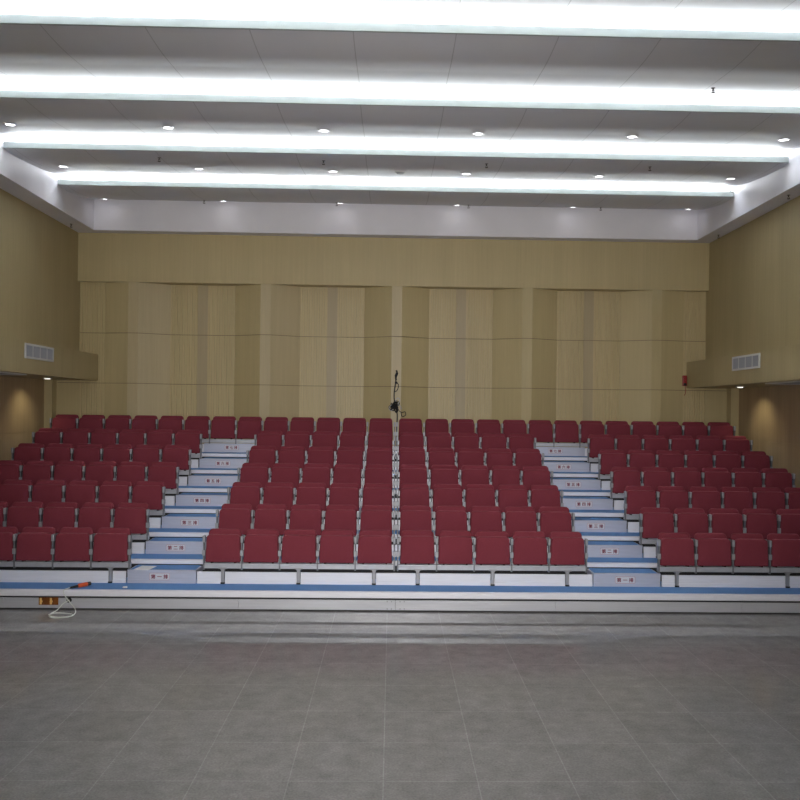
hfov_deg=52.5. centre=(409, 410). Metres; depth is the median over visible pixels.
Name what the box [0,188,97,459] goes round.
wall
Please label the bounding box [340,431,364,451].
seat
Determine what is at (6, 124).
recessed light
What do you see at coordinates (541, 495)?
seat
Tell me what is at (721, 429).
seat
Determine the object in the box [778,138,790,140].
recessed light
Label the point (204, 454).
tier
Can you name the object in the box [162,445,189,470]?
seat
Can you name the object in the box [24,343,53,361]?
air vent
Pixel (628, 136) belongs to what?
recessed light
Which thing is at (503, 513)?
frame
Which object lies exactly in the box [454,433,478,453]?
seat
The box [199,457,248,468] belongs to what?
step
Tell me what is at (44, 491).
seat
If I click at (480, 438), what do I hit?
frame
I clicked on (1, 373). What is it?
air vent
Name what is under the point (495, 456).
seat
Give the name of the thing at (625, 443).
seat
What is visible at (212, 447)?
step
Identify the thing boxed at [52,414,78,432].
seat
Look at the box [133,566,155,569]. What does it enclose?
paper sheet
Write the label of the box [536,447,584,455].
step
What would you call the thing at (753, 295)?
wall
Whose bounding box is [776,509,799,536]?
seat
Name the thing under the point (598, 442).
seat
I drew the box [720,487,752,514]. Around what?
seat
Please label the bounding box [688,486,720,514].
seat
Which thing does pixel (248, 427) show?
seat
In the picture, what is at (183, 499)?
step
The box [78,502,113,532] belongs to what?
seat
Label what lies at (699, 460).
seat
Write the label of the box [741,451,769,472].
seat
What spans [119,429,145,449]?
seat
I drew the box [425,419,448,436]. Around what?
seat
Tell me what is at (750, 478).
seat
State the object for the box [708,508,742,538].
seat
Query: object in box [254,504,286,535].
seat
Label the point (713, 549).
seat
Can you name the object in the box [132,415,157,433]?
seat
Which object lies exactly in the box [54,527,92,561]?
seat
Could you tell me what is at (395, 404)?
cable bundle
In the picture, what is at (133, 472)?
seat
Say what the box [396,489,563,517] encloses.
frame
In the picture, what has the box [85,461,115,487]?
seat
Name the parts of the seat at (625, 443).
backrest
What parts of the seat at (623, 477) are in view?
backrest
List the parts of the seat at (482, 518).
backrest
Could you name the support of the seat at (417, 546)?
on the frame at (417, 567)
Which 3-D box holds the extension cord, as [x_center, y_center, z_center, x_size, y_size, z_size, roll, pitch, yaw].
[-4.705,2.602,11.225,0.363,0.328,0.815,1,0,-1]
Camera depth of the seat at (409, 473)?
14.46 m
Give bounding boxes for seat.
[0,460,22,484]
[0,480,32,507]
[0,501,7,526]
[0,527,17,560]
[6,502,43,532]
[14,443,43,465]
[16,527,55,561]
[22,460,54,485]
[32,480,65,508]
[35,428,62,448]
[42,502,78,532]
[44,443,73,466]
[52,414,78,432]
[54,461,85,485]
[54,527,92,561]
[63,428,90,448]
[65,480,98,508]
[73,444,102,466]
[78,415,104,433]
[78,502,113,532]
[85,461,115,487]
[91,429,118,449]
[93,528,130,561]
[98,481,131,508]
[103,444,131,466]
[105,415,130,433]
[114,503,148,534]
[116,461,146,487]
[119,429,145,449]
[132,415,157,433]
[132,444,160,467]
[132,481,164,510]
[147,429,173,450]
[148,462,177,489]
[158,416,183,433]
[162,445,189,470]
[174,430,200,453]
[185,416,209,438]
[205,529,241,562]
[211,416,235,438]
[219,504,251,535]
[230,482,260,511]
[237,417,261,438]
[240,463,268,489]
[243,529,278,563]
[249,446,275,470]
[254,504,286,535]
[257,430,282,452]
[263,482,293,511]
[264,417,287,439]
[271,463,299,489]
[278,446,304,470]
[281,529,316,563]
[284,431,309,454]
[289,504,321,534]
[290,417,313,436]
[296,483,326,510]
[302,463,330,489]
[307,446,333,470]
[312,431,337,454]
[316,417,339,439]
[319,529,353,563]
[324,505,356,535]
[329,483,358,510]
[333,464,360,488]
[336,447,362,469]
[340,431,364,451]
[342,418,365,435]
[357,530,391,563]
[360,505,391,535]
[362,483,391,507]
[364,464,392,489]
[366,447,392,471]
[368,432,392,454]
[369,418,392,439]
[398,418,421,439]
[399,432,423,453]
[399,447,424,471]
[399,464,426,490]
[399,484,428,511]
[400,505,431,535]
[400,530,434,564]
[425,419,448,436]
[426,432,451,455]
[428,448,454,472]
[430,465,458,489]
[432,484,462,511]
[435,506,466,535]
[438,531,472,564]
[451,419,474,439]
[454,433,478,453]
[457,448,483,472]
[461,465,488,491]
[465,484,494,512]
[470,506,501,537]
[475,531,509,564]
[477,419,500,437]
[481,433,505,453]
[486,448,512,470]
[491,465,519,491]
[498,485,527,513]
[503,420,526,441]
[505,506,536,537]
[508,433,533,454]
[512,531,547,565]
[515,449,541,471]
[522,466,550,492]
[528,420,552,442]
[530,485,559,512]
[539,507,571,537]
[549,531,584,565]
[554,420,578,442]
[580,421,603,442]
[588,434,613,457]
[599,450,626,474]
[605,421,629,438]
[611,467,640,493]
[615,435,641,455]
[625,486,655,514]
[628,450,655,472]
[631,421,655,440]
[640,508,673,538]
[641,467,670,492]
[642,435,668,454]
[656,421,681,440]
[656,450,683,472]
[657,486,688,514]
[658,532,694,566]
[669,435,695,455]
[671,467,701,491]
[674,508,708,538]
[682,422,707,440]
[684,450,712,472]
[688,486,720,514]
[694,533,731,566]
[696,436,722,455]
[701,468,731,491]
[707,422,732,440]
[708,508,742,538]
[713,451,740,472]
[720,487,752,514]
[723,436,749,455]
[731,468,761,492]
[731,533,767,566]
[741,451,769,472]
[742,509,776,538]
[752,487,784,514]
[761,468,791,492]
[767,533,799,567]
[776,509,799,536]
[784,487,799,508]
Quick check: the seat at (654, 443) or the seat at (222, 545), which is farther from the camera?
the seat at (654, 443)
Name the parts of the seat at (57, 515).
backrest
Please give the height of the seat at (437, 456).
0.490 m
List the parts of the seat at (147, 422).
backrest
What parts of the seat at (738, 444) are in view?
backrest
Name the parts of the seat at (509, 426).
backrest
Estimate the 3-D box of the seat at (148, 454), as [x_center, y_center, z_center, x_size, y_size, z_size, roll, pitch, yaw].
[-4.954,0.883,15.317,0.509,0.490,0.231,1,0,-1]
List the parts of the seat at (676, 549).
backrest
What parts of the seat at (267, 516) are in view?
backrest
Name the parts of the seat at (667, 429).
backrest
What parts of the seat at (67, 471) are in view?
backrest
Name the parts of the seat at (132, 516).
backrest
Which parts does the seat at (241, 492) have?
backrest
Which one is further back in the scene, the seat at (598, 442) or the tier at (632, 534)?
the seat at (598, 442)
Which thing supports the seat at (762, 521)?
on the frame at (641, 541)
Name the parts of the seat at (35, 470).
backrest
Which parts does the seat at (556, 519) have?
backrest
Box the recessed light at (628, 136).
[626,135,637,138]
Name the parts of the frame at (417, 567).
armrest post, leg, armrest post, armrest post, leg, armrest post, armrest post, leg, armrest post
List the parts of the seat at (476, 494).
backrest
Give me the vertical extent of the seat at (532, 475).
0.490 m
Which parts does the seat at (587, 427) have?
backrest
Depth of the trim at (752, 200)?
15.04 m
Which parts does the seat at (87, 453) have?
backrest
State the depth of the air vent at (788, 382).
14.27 m
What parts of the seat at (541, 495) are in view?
backrest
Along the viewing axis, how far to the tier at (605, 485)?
14.96 m
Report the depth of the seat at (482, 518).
12.74 m
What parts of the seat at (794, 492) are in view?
backrest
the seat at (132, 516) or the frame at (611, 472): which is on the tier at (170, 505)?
the frame at (611, 472)
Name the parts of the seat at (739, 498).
backrest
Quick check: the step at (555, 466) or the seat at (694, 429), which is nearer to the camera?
the step at (555, 466)
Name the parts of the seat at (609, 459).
backrest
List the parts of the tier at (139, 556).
riser panel, riser panel, riser panel, panel, riser panel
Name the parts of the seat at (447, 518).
backrest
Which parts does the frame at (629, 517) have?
armrest post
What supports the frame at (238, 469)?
on the tier at (170, 505)
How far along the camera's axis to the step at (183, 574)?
11.80 m
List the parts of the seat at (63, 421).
backrest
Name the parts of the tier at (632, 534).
riser panel, panel, riser panel, riser panel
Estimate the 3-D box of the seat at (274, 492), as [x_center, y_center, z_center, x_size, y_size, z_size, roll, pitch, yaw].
[-2.198,1.452,13.640,0.509,0.490,0.231,1,0,-1]
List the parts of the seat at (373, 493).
backrest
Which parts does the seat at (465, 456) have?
backrest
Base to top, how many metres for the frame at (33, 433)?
0.680 m
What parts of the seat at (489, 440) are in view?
backrest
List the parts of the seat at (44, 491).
backrest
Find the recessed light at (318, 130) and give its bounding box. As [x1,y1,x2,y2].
[317,129,329,132]
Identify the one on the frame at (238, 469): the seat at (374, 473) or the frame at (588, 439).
the seat at (374, 473)
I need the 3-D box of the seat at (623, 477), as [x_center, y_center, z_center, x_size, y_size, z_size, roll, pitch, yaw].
[3.899,1.257,14.643,0.509,0.490,0.231,1,0,-1]
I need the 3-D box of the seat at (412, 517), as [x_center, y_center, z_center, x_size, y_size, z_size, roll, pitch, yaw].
[0.099,1.748,12.822,0.509,0.490,0.231,1,0,-1]
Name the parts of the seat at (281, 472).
backrest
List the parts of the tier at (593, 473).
riser panel, panel, riser panel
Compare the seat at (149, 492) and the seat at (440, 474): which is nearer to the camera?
the seat at (149, 492)
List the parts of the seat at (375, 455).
backrest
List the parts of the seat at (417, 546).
backrest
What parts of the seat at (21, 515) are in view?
backrest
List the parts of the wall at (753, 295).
wall panel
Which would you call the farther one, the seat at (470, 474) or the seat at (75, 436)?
the seat at (75, 436)
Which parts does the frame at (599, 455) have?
armrest post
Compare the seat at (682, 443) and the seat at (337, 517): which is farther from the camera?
the seat at (682, 443)
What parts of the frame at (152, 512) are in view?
armrest post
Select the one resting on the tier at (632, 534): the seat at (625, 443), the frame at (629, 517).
the frame at (629, 517)
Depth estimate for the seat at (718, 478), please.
14.57 m
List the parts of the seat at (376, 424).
backrest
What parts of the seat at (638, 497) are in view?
backrest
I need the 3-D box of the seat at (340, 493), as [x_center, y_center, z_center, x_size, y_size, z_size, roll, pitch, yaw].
[-1.099,1.466,13.665,0.509,0.490,0.231,1,0,-1]
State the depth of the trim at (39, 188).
14.99 m
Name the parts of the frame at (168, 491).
armrest post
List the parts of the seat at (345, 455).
backrest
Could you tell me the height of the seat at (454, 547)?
0.490 m
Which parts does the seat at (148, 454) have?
backrest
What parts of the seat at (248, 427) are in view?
backrest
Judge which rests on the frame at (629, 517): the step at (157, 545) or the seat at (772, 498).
the seat at (772, 498)
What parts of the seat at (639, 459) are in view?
backrest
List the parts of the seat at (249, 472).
backrest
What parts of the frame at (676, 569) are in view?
armrest post, leg, armrest post, armrest post, armrest post, leg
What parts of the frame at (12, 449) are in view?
armrest post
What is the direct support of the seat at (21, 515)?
on the frame at (134, 536)
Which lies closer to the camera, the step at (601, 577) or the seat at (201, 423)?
the step at (601, 577)
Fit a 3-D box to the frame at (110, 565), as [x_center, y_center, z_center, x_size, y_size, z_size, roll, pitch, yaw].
[-5.716,2.131,11.757,3.348,0.701,0.088,1,0,-1]
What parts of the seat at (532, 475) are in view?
backrest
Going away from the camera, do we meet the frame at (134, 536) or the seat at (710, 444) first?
the frame at (134, 536)
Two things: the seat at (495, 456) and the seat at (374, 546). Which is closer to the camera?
the seat at (374, 546)
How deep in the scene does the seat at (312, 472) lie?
14.42 m
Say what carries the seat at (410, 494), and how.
on the frame at (397, 490)
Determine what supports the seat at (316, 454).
on the frame at (247, 451)
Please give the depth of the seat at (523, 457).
15.37 m
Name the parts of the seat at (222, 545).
backrest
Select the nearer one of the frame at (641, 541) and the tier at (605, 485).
the frame at (641, 541)
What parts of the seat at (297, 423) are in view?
backrest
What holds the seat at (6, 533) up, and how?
on the frame at (110, 565)
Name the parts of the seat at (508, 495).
backrest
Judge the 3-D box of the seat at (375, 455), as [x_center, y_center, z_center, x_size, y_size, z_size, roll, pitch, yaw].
[-0.573,0.935,15.414,0.509,0.490,0.231,1,0,-1]
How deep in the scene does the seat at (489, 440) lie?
16.23 m
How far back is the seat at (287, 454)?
15.27 m
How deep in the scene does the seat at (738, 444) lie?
16.34 m
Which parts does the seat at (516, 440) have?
backrest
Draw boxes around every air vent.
[0,371,26,374]
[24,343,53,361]
[732,353,759,370]
[765,381,799,384]
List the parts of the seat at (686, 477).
backrest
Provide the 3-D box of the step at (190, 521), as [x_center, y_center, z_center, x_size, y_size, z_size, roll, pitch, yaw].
[-3.641,1.864,13.737,0.990,0.194,0.414,1,0,-1]
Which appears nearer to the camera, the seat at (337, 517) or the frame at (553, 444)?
the seat at (337, 517)
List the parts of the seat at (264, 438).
backrest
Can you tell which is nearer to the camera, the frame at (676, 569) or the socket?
the socket
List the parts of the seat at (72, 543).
backrest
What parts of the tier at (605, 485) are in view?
riser panel, panel, riser panel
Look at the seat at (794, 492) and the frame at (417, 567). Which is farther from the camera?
the seat at (794, 492)
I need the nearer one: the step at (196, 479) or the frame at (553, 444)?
the step at (196, 479)
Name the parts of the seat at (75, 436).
backrest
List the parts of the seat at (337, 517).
backrest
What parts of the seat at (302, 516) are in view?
backrest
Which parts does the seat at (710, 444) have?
backrest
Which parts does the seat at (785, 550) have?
backrest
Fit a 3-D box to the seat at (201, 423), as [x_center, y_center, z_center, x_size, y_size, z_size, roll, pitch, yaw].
[-4.461,0.352,17.066,0.509,0.490,0.231,1,0,-1]
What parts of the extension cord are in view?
cord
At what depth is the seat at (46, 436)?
16.03 m
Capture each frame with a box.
[0,534,131,582]
[3,508,149,548]
[11,448,191,475]
[19,465,178,494]
[28,485,165,516]
[32,432,201,458]
[49,418,395,444]
[202,535,395,584]
[215,510,395,542]
[227,487,395,517]
[237,468,395,496]
[246,450,395,477]
[254,435,395,460]
[396,422,735,447]
[396,436,536,460]
[396,452,544,477]
[396,469,553,496]
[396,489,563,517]
[396,511,574,541]
[396,537,587,586]
[587,438,752,462]
[598,454,772,479]
[610,471,795,498]
[624,491,788,526]
[639,513,780,557]
[657,539,799,587]
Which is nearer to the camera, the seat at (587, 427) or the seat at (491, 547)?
the seat at (491, 547)
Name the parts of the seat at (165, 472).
backrest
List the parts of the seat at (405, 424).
backrest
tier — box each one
[0,542,799,580]
[0,570,799,612]
[56,518,766,552]
[114,496,638,528]
[116,459,655,483]
[116,476,688,506]
[132,443,655,466]
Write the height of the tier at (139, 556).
0.444 m
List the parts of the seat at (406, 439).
backrest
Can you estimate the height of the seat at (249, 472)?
0.490 m
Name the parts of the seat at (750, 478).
backrest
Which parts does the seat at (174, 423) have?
backrest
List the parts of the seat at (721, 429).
backrest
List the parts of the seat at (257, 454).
backrest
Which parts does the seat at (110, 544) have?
backrest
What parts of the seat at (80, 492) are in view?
backrest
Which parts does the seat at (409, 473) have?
backrest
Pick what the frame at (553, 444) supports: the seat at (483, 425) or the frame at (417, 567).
the seat at (483, 425)
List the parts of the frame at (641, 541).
armrest post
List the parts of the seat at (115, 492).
backrest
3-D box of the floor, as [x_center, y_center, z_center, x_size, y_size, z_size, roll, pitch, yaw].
[-0.102,2.921,7.150,18.000,0.200,22.300,1,0,-1]
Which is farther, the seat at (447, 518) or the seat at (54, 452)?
the seat at (54, 452)
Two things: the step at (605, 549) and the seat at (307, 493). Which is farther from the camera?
the seat at (307, 493)
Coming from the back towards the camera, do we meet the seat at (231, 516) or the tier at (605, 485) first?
the tier at (605, 485)
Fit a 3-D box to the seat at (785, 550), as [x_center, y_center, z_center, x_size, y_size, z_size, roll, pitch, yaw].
[5.596,2.082,12.075,0.509,0.490,0.231,1,0,-1]
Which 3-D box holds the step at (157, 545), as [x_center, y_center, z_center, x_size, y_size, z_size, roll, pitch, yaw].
[-3.625,2.137,12.868,0.990,0.194,0.414,1,0,-1]
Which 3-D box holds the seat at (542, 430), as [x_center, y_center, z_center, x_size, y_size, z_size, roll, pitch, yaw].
[2.777,0.439,17.225,0.509,0.490,0.231,1,0,-1]
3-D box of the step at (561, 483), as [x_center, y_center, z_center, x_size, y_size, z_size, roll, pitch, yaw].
[3.135,1.401,15.623,0.990,0.194,0.414,1,0,-1]
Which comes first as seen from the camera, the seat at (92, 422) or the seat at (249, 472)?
the seat at (249, 472)
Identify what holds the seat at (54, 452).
on the frame at (12, 449)
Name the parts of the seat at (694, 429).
backrest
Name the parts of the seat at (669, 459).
backrest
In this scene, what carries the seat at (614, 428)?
on the frame at (553, 444)
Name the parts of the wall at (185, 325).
header panel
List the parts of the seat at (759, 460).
backrest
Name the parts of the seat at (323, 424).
backrest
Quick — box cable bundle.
[388,370,405,421]
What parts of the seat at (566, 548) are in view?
backrest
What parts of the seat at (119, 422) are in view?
backrest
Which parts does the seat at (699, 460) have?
backrest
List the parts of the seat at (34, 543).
backrest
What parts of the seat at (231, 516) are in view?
backrest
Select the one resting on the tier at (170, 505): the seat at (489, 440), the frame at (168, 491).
the frame at (168, 491)
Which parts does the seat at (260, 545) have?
backrest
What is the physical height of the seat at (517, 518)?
0.490 m
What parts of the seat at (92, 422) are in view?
backrest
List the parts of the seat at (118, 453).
backrest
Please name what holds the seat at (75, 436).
on the frame at (33, 433)
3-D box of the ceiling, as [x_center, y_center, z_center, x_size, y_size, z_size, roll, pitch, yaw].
[-0.012,-4.668,7.175,16.400,0.921,22.350,1,0,-1]
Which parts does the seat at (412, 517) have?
backrest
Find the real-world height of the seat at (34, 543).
0.490 m
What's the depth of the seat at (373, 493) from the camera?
13.57 m
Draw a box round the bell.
[682,375,686,394]
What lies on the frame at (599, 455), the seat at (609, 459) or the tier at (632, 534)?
the seat at (609, 459)
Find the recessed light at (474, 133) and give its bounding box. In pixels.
[472,132,484,135]
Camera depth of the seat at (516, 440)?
16.24 m
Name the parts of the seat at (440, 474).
backrest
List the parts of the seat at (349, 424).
backrest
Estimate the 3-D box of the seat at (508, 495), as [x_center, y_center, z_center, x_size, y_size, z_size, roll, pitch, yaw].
[1.741,1.500,13.727,0.509,0.490,0.231,1,0,-1]
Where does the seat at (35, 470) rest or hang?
on the frame at (168, 491)
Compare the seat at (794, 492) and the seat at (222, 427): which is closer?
the seat at (794, 492)
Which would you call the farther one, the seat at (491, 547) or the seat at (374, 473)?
the seat at (374, 473)
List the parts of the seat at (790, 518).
backrest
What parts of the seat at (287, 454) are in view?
backrest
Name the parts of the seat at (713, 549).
backrest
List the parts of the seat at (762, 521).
backrest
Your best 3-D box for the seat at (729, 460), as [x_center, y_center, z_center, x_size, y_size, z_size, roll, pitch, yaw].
[6.082,1.015,15.560,0.509,0.490,0.231,1,0,-1]
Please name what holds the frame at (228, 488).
on the tier at (632, 534)
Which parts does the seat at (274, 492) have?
backrest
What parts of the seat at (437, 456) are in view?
backrest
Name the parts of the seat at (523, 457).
backrest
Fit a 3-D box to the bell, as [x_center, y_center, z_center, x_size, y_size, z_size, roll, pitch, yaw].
[6.089,-0.561,17.956,0.090,0.448,0.085,1,0,-1]
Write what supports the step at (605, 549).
on the tier at (139, 556)
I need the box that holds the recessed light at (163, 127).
[162,126,174,129]
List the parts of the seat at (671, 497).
backrest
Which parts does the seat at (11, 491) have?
backrest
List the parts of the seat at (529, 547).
backrest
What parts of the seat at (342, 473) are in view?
backrest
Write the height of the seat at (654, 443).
0.490 m
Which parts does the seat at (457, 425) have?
backrest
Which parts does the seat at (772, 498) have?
backrest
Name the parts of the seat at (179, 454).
backrest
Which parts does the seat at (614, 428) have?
backrest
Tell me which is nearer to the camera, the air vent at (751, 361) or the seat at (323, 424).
the air vent at (751, 361)
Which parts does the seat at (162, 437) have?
backrest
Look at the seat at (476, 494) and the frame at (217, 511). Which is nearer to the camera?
the frame at (217, 511)
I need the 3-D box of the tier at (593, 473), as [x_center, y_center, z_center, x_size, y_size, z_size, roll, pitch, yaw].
[-0.281,1.234,16.205,14.560,0.444,0.930,1,0,-1]
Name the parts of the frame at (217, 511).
armrest post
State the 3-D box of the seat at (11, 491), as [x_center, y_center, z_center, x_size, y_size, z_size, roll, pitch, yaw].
[-6.572,1.400,13.544,0.509,0.490,0.231,1,0,-1]
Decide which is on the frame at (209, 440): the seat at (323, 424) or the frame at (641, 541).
the seat at (323, 424)
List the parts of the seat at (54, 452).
backrest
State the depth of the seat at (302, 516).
12.68 m
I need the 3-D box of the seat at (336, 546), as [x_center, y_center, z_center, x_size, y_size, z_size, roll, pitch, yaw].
[-1.067,2.002,11.928,0.509,0.490,0.231,1,0,-1]
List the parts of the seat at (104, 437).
backrest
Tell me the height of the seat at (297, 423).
0.490 m
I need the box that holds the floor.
[0,608,799,799]
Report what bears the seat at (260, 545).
on the frame at (298, 566)
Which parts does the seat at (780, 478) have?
backrest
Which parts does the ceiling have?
curved panel, curved panel, curved panel, curved panel, curved panel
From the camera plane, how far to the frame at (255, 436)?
16.16 m
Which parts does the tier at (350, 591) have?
riser panel, riser panel, riser panel, riser panel, riser panel, riser panel, riser panel, riser panel, riser panel, riser panel, riser panel, riser panel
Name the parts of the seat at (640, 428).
backrest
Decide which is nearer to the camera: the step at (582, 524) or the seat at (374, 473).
the step at (582, 524)
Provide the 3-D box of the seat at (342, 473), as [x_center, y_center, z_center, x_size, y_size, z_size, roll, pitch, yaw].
[-1.114,1.197,14.533,0.509,0.490,0.231,1,0,-1]
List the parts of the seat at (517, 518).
backrest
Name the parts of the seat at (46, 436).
backrest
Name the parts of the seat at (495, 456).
backrest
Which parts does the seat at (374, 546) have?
backrest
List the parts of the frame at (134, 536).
armrest post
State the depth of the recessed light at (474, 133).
12.43 m
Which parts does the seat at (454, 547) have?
backrest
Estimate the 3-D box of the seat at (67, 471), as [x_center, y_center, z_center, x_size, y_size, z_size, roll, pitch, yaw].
[-6.038,1.138,14.425,0.509,0.490,0.231,1,0,-1]
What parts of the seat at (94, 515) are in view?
backrest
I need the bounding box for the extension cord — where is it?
[48,582,90,617]
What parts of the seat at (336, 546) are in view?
backrest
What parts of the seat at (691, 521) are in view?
backrest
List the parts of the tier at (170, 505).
riser panel, panel, riser panel, riser panel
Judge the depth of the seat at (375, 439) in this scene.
16.18 m
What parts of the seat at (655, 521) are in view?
backrest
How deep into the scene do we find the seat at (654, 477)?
14.55 m
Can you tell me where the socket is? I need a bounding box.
[39,597,58,604]
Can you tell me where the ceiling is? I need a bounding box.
[0,0,799,209]
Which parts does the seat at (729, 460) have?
backrest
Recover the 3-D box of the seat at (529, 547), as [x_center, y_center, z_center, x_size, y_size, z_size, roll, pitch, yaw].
[1.772,2.036,11.990,0.509,0.490,0.231,1,0,-1]
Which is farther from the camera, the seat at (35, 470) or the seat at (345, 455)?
the seat at (345, 455)
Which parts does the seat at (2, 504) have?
backrest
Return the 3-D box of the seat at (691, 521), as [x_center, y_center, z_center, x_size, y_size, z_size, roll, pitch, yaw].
[4.481,1.801,12.919,0.509,0.490,0.231,1,0,-1]
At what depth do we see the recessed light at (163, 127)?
12.33 m
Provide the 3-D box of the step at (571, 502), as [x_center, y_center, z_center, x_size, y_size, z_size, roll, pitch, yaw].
[3.151,1.673,14.755,0.990,0.194,0.414,1,0,-1]
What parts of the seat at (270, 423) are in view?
backrest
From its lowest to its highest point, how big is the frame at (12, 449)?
0.684 m
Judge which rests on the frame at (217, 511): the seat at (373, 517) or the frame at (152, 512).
the seat at (373, 517)
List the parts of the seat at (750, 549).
backrest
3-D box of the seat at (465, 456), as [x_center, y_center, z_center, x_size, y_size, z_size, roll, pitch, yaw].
[1.159,0.956,15.452,0.509,0.490,0.231,1,0,-1]
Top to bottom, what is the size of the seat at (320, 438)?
0.490 m
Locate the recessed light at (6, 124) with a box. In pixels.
[3,123,16,125]
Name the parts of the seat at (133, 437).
backrest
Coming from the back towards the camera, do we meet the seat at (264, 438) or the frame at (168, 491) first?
the seat at (264, 438)
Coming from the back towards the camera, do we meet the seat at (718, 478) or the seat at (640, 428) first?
the seat at (640, 428)
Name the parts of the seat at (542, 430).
backrest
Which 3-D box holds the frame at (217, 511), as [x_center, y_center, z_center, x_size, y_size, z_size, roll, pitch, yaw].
[-1.624,1.910,12.716,2.817,0.697,0.088,1,0,-1]
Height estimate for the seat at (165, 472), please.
0.490 m
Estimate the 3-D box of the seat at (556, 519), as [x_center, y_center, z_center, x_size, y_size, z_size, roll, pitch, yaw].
[2.306,1.775,12.871,0.509,0.490,0.231,1,0,-1]
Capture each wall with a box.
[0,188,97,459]
[56,233,726,447]
[686,196,799,487]
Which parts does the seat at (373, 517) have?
backrest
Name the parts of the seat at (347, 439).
backrest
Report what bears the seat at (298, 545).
on the frame at (298, 566)
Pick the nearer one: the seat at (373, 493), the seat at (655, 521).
the seat at (655, 521)
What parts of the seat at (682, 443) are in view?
backrest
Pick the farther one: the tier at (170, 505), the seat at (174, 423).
the seat at (174, 423)
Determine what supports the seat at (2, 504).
on the frame at (134, 536)
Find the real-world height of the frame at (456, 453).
0.684 m
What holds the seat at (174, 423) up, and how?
on the frame at (209, 440)
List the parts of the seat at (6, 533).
backrest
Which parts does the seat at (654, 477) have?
backrest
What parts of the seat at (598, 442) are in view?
backrest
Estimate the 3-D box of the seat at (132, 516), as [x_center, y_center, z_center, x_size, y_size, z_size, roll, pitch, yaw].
[-4.357,1.695,12.724,0.509,0.490,0.231,1,0,-1]
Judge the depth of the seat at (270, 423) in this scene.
17.00 m
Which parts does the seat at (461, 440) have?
backrest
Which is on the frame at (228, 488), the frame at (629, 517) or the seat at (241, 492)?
the seat at (241, 492)
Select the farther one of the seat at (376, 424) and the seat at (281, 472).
the seat at (376, 424)
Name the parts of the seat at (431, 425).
backrest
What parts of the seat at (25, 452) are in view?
backrest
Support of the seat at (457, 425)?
on the frame at (553, 444)
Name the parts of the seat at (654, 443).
backrest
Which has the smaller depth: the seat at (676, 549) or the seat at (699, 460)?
the seat at (676, 549)
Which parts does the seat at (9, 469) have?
backrest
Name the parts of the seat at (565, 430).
backrest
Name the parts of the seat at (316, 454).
backrest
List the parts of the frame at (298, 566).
armrest post, leg, armrest post, armrest post, leg, armrest post, armrest post, leg, armrest post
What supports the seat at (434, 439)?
on the frame at (480, 438)
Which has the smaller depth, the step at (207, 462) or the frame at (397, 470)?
the frame at (397, 470)
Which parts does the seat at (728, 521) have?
backrest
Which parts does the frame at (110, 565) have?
armrest post, armrest post, armrest post, leg, armrest post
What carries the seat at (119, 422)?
on the frame at (209, 440)
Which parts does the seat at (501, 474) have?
backrest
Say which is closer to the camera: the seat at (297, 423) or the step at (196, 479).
the step at (196, 479)
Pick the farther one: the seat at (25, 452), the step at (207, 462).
the step at (207, 462)
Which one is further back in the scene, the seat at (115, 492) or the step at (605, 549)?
the seat at (115, 492)
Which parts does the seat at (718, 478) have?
backrest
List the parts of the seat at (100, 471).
backrest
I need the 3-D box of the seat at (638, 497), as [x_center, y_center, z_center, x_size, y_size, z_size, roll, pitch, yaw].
[3.915,1.526,13.775,0.509,0.490,0.231,1,0,-1]
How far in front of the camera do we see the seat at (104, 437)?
16.06 m
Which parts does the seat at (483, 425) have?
backrest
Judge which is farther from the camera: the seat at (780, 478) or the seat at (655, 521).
the seat at (780, 478)
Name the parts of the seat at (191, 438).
backrest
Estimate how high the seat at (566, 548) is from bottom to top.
0.490 m
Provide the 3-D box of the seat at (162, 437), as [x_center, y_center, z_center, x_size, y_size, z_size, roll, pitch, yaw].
[-4.970,0.614,16.186,0.509,0.490,0.231,1,0,-1]
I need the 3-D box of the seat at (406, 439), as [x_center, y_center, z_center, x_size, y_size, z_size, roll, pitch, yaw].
[0.035,0.674,16.296,0.509,0.490,0.231,1,0,-1]
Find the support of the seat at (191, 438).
on the frame at (33, 433)
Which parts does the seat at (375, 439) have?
backrest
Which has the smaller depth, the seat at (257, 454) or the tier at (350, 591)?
the tier at (350, 591)
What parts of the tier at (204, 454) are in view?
riser panel, panel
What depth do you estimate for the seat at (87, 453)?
15.19 m
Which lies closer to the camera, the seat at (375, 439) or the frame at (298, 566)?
the frame at (298, 566)
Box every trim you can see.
[0,135,97,232]
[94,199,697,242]
[693,148,799,242]
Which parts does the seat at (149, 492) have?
backrest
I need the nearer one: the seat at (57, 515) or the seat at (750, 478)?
the seat at (57, 515)
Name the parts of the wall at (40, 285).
wall panel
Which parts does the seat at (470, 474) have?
backrest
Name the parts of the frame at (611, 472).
armrest post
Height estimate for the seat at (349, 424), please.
0.490 m
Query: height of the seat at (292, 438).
0.490 m
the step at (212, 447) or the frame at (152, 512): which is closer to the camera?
the frame at (152, 512)
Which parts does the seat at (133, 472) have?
backrest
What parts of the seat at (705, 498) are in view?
backrest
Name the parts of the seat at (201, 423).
backrest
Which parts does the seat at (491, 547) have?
backrest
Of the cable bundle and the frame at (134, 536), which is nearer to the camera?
the frame at (134, 536)
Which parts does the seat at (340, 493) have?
backrest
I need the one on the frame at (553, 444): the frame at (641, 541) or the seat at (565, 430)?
the seat at (565, 430)
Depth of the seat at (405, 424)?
17.06 m
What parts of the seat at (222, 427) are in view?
backrest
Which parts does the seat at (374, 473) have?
backrest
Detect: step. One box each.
[127,565,201,583]
[146,537,205,553]
[162,514,218,528]
[176,493,227,505]
[188,474,239,485]
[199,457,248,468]
[204,443,256,452]
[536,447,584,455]
[544,461,589,471]
[550,478,600,489]
[560,496,612,509]
[571,517,626,531]
[584,541,642,557]
[587,568,660,586]
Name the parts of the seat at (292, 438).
backrest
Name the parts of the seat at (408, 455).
backrest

